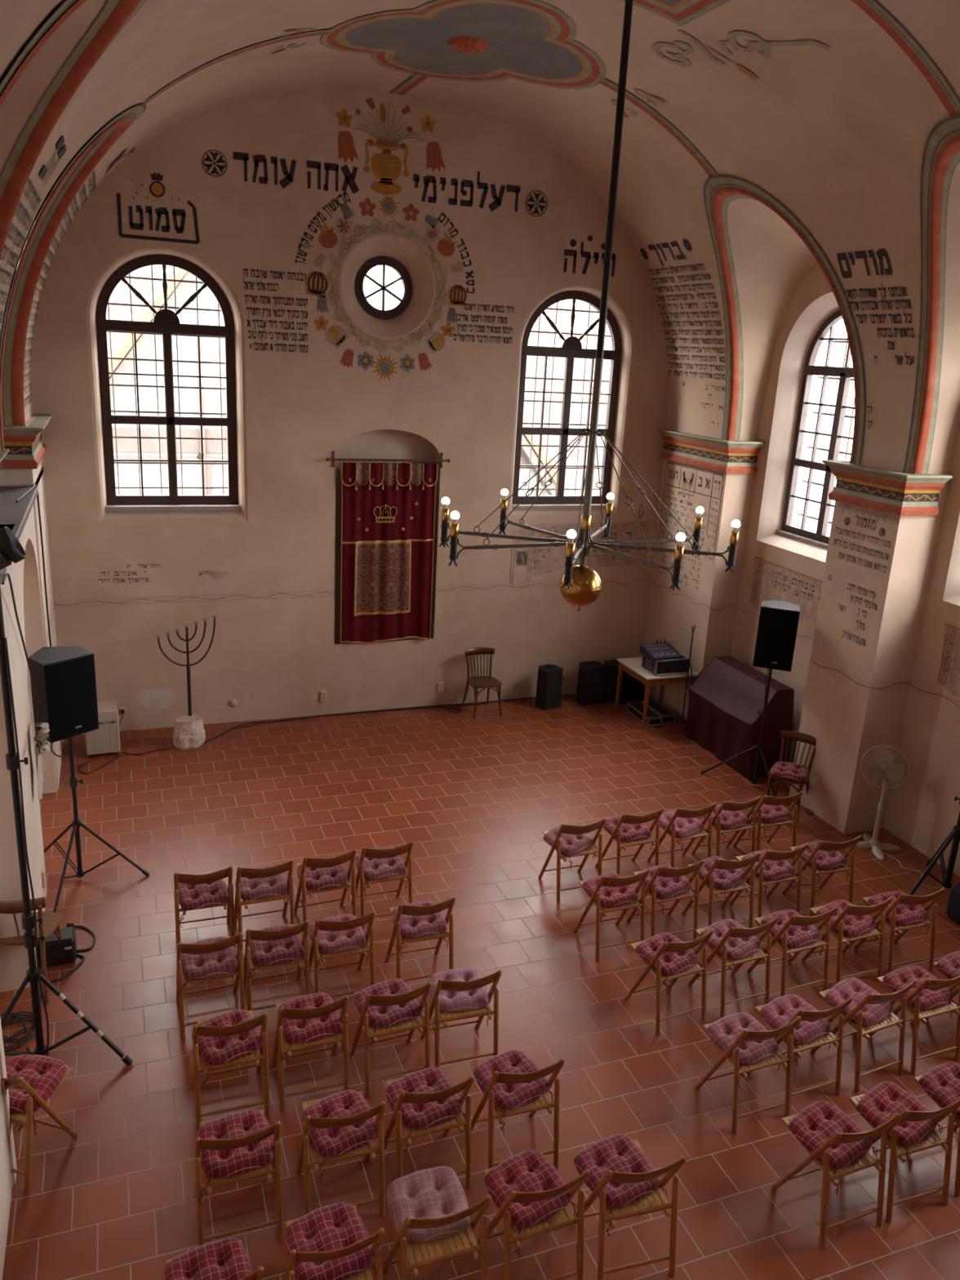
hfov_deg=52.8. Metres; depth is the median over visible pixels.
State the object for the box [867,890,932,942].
cushion
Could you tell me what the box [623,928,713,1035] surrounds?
folding chair
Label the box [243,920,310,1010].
folding chair
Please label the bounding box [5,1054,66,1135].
cushion
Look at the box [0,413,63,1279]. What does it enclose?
wall
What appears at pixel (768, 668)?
hanging cable
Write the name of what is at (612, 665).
speaker
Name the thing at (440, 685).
wall socket
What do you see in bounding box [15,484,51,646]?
hanging cable
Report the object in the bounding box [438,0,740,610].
chandelier
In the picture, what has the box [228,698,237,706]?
cover plate
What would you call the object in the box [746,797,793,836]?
cushion
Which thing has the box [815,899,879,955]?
cushion
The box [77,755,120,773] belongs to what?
cable
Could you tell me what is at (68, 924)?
plug
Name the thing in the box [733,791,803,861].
folding chair
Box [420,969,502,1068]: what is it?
folding chair
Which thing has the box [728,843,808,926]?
folding chair
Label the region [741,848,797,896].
cushion
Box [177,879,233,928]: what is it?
cushion
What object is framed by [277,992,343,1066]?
cushion
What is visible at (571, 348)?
window
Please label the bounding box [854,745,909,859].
pedestal fan
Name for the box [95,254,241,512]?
window
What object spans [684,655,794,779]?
piano
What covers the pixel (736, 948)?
cushion
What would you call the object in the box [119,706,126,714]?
wall socket
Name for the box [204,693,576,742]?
cable
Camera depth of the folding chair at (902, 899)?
7.95 m
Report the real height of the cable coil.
0.063 m
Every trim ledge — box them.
[0,486,38,540]
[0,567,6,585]
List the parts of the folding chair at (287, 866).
leg, slatted seat, rail, backrest, leg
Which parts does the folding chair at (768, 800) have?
rail, leg, slatted seat, rail, backrest, leg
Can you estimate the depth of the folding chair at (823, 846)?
8.75 m
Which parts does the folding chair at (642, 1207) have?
leg, rail, slatted seat, rail, backrest, rail, leg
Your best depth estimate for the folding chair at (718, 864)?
8.35 m
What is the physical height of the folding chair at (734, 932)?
0.771 m
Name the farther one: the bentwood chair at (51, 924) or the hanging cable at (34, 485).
the hanging cable at (34, 485)
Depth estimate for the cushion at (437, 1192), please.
5.06 m
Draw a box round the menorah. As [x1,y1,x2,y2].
[155,614,217,749]
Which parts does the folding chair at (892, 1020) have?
rail, leg, slatted seat, rail, backrest, rail, leg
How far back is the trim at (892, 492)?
9.47 m
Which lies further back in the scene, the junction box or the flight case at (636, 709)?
the flight case at (636, 709)
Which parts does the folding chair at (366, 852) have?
leg, slatted seat, rail, backrest, leg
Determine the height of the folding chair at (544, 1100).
0.771 m
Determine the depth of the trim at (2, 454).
7.30 m
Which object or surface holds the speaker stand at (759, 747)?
on the floor
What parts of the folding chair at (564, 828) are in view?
leg, slatted seat, rail, backrest, leg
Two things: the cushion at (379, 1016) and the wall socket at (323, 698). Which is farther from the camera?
the wall socket at (323, 698)
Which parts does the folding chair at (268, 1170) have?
leg, rail, slatted seat, backrest, rail, rail, leg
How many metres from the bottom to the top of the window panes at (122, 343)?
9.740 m
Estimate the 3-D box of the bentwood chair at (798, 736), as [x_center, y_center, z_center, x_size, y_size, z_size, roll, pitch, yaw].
[3.460,1.501,10.761,0.430,0.854,0.539,13,19,29]
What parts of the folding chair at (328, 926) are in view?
leg, slatted seat, rail, backrest, leg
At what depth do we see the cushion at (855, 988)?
6.85 m
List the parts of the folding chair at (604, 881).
rail, leg, slatted seat, rail, backrest, leg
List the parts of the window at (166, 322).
sill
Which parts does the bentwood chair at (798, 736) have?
leg, leg, seat, rail, leg, leg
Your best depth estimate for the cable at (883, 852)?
9.69 m
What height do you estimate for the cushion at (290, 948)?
0.244 m
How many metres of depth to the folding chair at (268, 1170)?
5.21 m
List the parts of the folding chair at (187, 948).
leg, backrest, slatted seat, rail, leg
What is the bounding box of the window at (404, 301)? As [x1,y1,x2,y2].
[354,256,412,319]
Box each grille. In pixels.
[44,654,98,742]
[621,679,644,702]
[796,340,854,524]
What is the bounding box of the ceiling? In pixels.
[0,0,959,474]
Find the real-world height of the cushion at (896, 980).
0.243 m
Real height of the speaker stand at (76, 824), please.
1.424 m
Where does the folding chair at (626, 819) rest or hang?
on the floor
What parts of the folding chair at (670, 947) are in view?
rail, leg, slatted seat, rail, backrest, rail, leg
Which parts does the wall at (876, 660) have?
worn panel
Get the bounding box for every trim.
[0,413,52,469]
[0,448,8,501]
[657,428,765,473]
[822,460,952,515]
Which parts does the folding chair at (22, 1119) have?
backrest, rail, leg, slatted seat, rail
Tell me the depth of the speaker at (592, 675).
13.76 m
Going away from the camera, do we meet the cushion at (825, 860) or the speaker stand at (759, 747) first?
the cushion at (825, 860)
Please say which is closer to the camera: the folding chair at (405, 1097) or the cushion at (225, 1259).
the cushion at (225, 1259)
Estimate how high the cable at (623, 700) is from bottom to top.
0.017 m
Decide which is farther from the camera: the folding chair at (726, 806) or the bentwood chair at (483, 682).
the bentwood chair at (483, 682)
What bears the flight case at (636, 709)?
on the floor
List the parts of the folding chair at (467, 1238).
leg, rail, slatted seat, rail, backrest, rail, leg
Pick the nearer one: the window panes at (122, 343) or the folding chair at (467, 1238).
the folding chair at (467, 1238)
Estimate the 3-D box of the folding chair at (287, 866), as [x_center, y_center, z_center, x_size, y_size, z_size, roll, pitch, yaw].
[-1.802,2.096,8.009,0.456,0.771,0.504,-3,18,-21]
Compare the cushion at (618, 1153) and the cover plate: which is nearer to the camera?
the cushion at (618, 1153)
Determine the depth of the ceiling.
8.79 m
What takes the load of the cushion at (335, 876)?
on the folding chair at (307, 862)
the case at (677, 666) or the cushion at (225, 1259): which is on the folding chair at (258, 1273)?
the cushion at (225, 1259)
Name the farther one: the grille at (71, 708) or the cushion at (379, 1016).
the grille at (71, 708)
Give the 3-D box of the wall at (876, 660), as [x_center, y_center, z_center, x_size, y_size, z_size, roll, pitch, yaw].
[5.273,-0.123,7.575,0.960,5.970,14.001,-3,18,-20]
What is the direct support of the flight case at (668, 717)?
on the floor
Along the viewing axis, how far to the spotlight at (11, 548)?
5.55 m
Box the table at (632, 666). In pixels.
[614,657,697,729]
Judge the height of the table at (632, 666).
0.740 m
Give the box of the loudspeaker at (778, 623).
[752,599,799,671]
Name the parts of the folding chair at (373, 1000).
leg, rail, slatted seat, rail, backrest, rail, leg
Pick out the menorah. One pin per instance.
(188, 730)
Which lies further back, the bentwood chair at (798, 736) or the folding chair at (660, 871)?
the bentwood chair at (798, 736)
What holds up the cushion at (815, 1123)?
on the folding chair at (869, 1159)
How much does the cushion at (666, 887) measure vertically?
0.243 m
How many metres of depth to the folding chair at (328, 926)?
7.18 m
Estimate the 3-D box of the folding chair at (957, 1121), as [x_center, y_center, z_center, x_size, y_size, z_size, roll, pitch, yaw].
[3.039,2.940,6.063,0.456,0.771,0.504,-3,18,-21]
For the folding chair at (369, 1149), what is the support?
on the floor
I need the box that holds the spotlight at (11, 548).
[0,526,26,584]
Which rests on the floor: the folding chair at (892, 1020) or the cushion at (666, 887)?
the folding chair at (892, 1020)
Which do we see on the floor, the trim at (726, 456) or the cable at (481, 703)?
the cable at (481, 703)
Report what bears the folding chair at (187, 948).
on the floor
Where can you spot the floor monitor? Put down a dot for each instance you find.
(632, 690)
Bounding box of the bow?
[33,722,50,800]
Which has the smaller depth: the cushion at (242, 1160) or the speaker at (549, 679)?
the cushion at (242, 1160)
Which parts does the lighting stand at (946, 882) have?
clamp knob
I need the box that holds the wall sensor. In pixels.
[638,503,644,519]
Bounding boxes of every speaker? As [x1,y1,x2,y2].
[535,664,564,710]
[575,661,606,706]
[604,659,626,702]
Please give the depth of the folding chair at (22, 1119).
5.54 m
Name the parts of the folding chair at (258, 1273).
slatted seat, backrest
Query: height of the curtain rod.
0.202 m
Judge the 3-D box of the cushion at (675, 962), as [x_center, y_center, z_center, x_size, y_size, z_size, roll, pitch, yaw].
[1.397,2.445,7.325,0.468,0.243,0.418,-11,22,-39]
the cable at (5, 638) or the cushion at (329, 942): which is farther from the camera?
the cushion at (329, 942)
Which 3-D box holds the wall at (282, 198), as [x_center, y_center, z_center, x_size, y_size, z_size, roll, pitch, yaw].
[-1.157,-2.963,12.350,9.000,8.000,0.627,-3,18,-20]
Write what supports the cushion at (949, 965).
on the folding chair at (956, 991)
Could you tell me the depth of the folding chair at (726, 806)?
9.42 m
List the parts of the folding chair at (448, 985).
leg, rail, slatted seat, rail, backrest, rail, leg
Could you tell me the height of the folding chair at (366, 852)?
0.771 m
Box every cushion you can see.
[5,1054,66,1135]
[162,1237,253,1279]
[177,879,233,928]
[177,936,240,999]
[191,1008,269,1088]
[196,1109,275,1206]
[235,866,289,916]
[248,924,307,985]
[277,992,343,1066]
[284,1202,376,1279]
[297,857,351,906]
[302,1089,386,1185]
[308,913,368,973]
[354,978,424,1050]
[355,847,408,896]
[385,1066,465,1155]
[386,1166,469,1241]
[391,900,448,956]
[428,968,492,1031]
[473,1049,554,1135]
[484,1150,577,1257]
[542,824,597,870]
[573,1133,666,1236]
[582,873,640,924]
[603,813,654,856]
[635,933,702,995]
[639,864,694,915]
[657,808,706,852]
[692,855,750,906]
[699,918,766,978]
[702,803,752,843]
[705,1012,784,1087]
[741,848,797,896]
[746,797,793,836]
[760,909,825,965]
[760,994,835,1066]
[770,761,809,782]
[788,1100,876,1195]
[794,840,849,885]
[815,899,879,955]
[824,977,897,1047]
[856,1080,942,1172]
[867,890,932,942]
[883,965,957,1029]
[918,1062,959,1119]
[935,950,959,978]
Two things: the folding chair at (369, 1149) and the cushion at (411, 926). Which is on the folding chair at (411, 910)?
the cushion at (411, 926)
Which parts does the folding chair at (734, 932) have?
rail, leg, slatted seat, rail, backrest, leg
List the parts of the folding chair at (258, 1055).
leg, slatted seat, backrest, rail, rail, leg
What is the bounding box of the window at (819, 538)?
[775,309,854,549]
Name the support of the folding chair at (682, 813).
on the floor
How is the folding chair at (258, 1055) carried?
on the floor
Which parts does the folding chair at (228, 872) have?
leg, backrest, rail, leg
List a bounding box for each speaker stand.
[44,737,150,912]
[700,668,775,796]
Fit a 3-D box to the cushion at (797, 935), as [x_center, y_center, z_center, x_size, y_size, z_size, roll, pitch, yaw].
[2.468,2.376,7.743,0.468,0.244,0.417,-7,20,-31]
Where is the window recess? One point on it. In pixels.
(802, 335)
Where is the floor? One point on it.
(476, 799)
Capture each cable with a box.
[1,573,39,702]
[4,637,48,1056]
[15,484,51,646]
[50,742,68,756]
[51,924,95,982]
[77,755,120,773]
[123,747,168,755]
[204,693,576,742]
[233,702,486,729]
[622,699,648,703]
[680,654,692,731]
[764,668,768,710]
[805,808,817,819]
[883,852,933,888]
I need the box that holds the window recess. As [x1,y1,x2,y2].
[756,292,959,605]
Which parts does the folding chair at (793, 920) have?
rail, leg, slatted seat, rail, backrest, leg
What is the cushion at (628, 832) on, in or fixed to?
on the folding chair at (626, 819)
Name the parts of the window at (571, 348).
sill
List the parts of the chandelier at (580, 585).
bulb, bulb, bulb, arm, arm, hanger chain, hanger chain, arm, hanger chain, bulb, arm, brass globe, hanger chain, rod, arm, hanger chain, bulb, ceiling rod, hanger chain, arm, hanger chain, arm, hanger chain, arm, bulb, bulb, bulb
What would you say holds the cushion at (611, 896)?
on the folding chair at (604, 881)
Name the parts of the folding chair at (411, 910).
leg, slatted seat, rail, backrest, leg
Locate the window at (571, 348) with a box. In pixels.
[511,290,622,510]
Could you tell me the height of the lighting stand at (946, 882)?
2.309 m
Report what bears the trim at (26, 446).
attached to the wall at (26, 575)
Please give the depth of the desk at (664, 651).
12.97 m
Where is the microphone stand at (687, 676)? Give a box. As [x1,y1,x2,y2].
[653,625,695,728]
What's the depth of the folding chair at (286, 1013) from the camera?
6.24 m
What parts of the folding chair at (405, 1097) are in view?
leg, rail, slatted seat, rail, backrest, rail, leg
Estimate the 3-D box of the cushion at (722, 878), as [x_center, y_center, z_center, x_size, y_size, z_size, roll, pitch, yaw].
[2.097,2.118,8.521,0.418,0.236,0.470,17,22,39]
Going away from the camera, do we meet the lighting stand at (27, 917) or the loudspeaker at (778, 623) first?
the lighting stand at (27, 917)
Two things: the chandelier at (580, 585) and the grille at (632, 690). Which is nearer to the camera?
the chandelier at (580, 585)
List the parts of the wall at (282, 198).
painted panel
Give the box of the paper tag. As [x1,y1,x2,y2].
[195,452,204,459]
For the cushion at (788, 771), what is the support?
on the bentwood chair at (798, 736)
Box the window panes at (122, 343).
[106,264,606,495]
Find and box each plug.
[66,922,73,927]
[119,709,124,724]
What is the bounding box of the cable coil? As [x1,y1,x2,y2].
[0,1011,35,1051]
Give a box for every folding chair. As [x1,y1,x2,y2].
[0,1066,77,1193]
[165,1239,263,1279]
[173,866,235,950]
[176,932,245,1040]
[192,1010,270,1132]
[194,1109,284,1246]
[234,859,294,953]
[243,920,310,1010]
[271,995,349,1112]
[284,1204,384,1279]
[293,848,356,937]
[296,1091,386,1217]
[309,911,375,997]
[350,982,431,1097]
[351,840,413,930]
[382,1195,491,1279]
[384,1068,474,1188]
[385,896,455,981]
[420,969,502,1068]
[471,1052,564,1168]
[476,1154,590,1279]
[537,817,605,902]
[573,868,649,961]
[574,1140,685,1279]
[595,808,663,877]
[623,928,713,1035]
[626,859,704,940]
[647,802,716,868]
[681,852,760,928]
[688,916,778,1017]
[691,795,761,860]
[695,1016,801,1133]
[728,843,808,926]
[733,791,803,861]
[746,906,837,996]
[755,996,853,1111]
[772,1112,898,1248]
[782,835,862,916]
[801,896,893,983]
[810,978,916,1092]
[848,1093,959,1222]
[853,887,945,973]
[867,975,959,1075]
[913,1075,959,1196]
[924,961,959,1019]
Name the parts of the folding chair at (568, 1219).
leg, rail, slatted seat, rail, backrest, rail, leg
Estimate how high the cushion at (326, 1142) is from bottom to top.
0.244 m
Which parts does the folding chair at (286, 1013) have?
leg, rail, slatted seat, rail, backrest, rail, leg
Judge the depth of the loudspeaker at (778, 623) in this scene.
10.78 m
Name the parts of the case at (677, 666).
recessed handle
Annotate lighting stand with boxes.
[0,586,133,1066]
[908,795,959,895]
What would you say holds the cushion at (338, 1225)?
on the folding chair at (375, 1238)
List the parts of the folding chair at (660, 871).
rail, leg, slatted seat, rail, backrest, leg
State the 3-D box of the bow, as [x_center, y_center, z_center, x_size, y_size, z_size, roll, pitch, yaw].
[-3.542,0.958,7.842,0.120,0.594,0.320,-3,18,-20]
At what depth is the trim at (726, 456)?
12.39 m
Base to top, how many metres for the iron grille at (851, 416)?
2.710 m
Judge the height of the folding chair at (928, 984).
0.771 m
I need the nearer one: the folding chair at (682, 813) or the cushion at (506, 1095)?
the cushion at (506, 1095)
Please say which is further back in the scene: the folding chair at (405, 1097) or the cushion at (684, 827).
the cushion at (684, 827)
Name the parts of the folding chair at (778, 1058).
rail, leg, slatted seat, rail, backrest, rail, leg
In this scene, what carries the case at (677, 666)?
on the table at (632, 666)
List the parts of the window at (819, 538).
sill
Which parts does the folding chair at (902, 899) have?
rail, leg, slatted seat, rail, backrest, leg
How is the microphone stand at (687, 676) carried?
on the floor
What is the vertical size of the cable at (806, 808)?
0.033 m
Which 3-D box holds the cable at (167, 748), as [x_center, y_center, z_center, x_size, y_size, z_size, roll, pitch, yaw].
[-3.953,1.330,11.460,0.525,0.014,0.099,-4,18,-22]
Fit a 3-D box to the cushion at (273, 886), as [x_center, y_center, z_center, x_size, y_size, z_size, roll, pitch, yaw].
[-1.837,2.073,7.993,0.468,0.244,0.417,-5,19,-26]
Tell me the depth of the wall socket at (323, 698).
12.82 m
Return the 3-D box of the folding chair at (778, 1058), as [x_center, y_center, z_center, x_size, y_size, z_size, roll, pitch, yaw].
[1.777,2.756,6.451,0.456,0.771,0.504,-4,18,-22]
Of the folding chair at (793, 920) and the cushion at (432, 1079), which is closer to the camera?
the cushion at (432, 1079)
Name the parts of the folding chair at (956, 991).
rail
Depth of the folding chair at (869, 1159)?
5.52 m
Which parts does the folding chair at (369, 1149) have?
leg, rail, slatted seat, rail, backrest, rail, leg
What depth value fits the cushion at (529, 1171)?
5.19 m
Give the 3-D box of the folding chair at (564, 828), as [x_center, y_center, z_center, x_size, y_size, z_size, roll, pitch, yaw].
[0.848,1.942,8.989,0.456,0.771,0.504,-3,18,-21]
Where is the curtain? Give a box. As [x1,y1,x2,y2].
[340,462,438,643]
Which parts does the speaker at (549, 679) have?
carry handle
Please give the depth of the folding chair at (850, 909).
7.76 m
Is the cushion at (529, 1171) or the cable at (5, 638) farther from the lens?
the cable at (5, 638)
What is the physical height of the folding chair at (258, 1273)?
0.771 m
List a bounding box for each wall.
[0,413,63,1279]
[31,88,667,734]
[644,262,959,876]
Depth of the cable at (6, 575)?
7.15 m
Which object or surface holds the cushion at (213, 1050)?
on the folding chair at (258, 1055)
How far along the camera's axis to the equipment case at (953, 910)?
8.78 m
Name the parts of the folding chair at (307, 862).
leg, slatted seat, rail, backrest, leg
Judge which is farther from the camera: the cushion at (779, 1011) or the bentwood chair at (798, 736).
the bentwood chair at (798, 736)
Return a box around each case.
[626,702,662,726]
[640,651,690,675]
[641,699,675,724]
[946,880,959,924]
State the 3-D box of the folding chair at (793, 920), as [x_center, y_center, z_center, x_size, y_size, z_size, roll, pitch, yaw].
[2.495,2.403,7.750,0.456,0.771,0.504,-4,18,-22]
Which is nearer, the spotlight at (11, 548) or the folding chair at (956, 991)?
the spotlight at (11, 548)
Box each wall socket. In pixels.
[41,867,46,888]
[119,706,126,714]
[320,690,327,702]
[437,681,444,692]
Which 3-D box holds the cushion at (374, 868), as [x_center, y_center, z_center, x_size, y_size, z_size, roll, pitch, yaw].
[-0.891,2.005,8.386,0.468,0.243,0.418,-7,19,-30]
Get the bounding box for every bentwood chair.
[0,896,62,1003]
[462,647,502,719]
[765,730,816,822]
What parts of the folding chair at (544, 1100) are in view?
leg, rail, slatted seat, rail, backrest, rail, leg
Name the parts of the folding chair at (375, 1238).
leg, backrest, leg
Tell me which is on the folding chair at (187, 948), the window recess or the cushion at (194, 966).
the cushion at (194, 966)
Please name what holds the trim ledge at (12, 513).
attached to the wall at (26, 575)
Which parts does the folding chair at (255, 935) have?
leg, slatted seat, rail, backrest, leg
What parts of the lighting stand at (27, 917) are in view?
clamp knob, clamp knob, clamp knob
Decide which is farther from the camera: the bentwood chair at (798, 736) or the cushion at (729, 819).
the bentwood chair at (798, 736)
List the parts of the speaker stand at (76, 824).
clamp knob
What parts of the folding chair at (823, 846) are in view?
rail, leg, slatted seat, rail, backrest, leg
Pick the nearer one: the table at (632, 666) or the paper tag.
the paper tag
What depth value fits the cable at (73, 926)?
7.74 m
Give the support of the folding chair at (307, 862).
on the floor
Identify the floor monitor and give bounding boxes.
[617,673,645,704]
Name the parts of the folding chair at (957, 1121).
slatted seat, rail, leg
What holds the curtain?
hanging from the curtain rod
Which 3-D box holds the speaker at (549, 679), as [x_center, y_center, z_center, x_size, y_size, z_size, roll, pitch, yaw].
[0.959,0.640,13.616,0.330,0.593,0.291,-9,20,-34]
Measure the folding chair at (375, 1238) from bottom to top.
0.771 m
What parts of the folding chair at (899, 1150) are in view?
rail, leg, slatted seat, rail, backrest, rail, leg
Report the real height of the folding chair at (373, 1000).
0.771 m
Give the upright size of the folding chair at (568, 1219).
0.771 m
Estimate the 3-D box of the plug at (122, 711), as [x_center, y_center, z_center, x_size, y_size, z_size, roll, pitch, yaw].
[-4.447,1.006,11.946,0.047,0.285,0.127,18,22,40]
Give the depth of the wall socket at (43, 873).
8.17 m
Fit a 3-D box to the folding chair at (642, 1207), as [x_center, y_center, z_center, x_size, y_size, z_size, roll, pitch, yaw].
[0.801,3.041,5.331,0.456,0.771,0.504,-2,17,-16]
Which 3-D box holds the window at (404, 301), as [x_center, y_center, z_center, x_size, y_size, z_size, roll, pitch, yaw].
[-1.182,-4.304,11.815,0.720,0.720,0.095,-3,18,-20]
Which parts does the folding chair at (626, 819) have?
rail, leg, slatted seat, rail, backrest, leg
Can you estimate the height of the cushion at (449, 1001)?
0.243 m
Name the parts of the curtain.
brocade panel, embroidered crown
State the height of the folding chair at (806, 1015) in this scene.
0.771 m
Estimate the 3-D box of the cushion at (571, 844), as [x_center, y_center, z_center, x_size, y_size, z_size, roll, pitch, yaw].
[0.802,1.919,8.966,0.417,0.244,0.468,16,21,37]
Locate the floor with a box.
[0,695,959,1279]
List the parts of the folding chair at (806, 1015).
rail, leg, slatted seat, rail, backrest, rail, leg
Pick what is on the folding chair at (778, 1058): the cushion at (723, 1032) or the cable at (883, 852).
the cushion at (723, 1032)
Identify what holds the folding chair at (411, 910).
on the floor
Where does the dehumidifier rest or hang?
on the floor
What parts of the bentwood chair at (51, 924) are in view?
rail, seat, leg, leg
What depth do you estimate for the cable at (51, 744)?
8.28 m
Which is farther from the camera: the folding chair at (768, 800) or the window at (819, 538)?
the window at (819, 538)
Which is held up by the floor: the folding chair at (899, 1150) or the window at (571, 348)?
the folding chair at (899, 1150)
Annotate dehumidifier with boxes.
[84,700,120,757]
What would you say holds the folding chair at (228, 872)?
on the floor
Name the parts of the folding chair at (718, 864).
rail, leg, slatted seat, rail, backrest, leg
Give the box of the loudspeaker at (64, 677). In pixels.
[28,645,98,742]
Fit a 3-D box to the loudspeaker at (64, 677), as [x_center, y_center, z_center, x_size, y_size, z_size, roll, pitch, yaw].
[-3.644,0.445,8.396,0.493,0.706,0.466,18,22,40]
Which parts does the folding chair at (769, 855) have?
rail, leg, slatted seat, rail, backrest, leg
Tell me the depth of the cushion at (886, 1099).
5.86 m
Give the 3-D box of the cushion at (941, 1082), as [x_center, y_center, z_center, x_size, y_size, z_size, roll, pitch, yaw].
[2.993,2.902,6.080,0.468,0.243,0.418,-8,20,-33]
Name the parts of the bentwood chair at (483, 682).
leg, leg, rail, seat, leg, leg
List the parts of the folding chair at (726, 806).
rail, leg, slatted seat, rail, backrest, leg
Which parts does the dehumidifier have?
panel, intake panel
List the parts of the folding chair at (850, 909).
rail, leg, slatted seat, rail, backrest, leg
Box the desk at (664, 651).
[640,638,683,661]
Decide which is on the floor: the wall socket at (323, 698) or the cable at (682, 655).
the cable at (682, 655)
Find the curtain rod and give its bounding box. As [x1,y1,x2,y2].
[325,450,450,467]
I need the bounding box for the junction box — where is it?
[38,926,76,966]
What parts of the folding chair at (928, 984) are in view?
rail, leg, slatted seat, rail, backrest, rail, leg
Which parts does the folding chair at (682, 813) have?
rail, leg, slatted seat, rail, backrest, leg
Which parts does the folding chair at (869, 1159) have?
rail, leg, slatted seat, rail, backrest, rail, leg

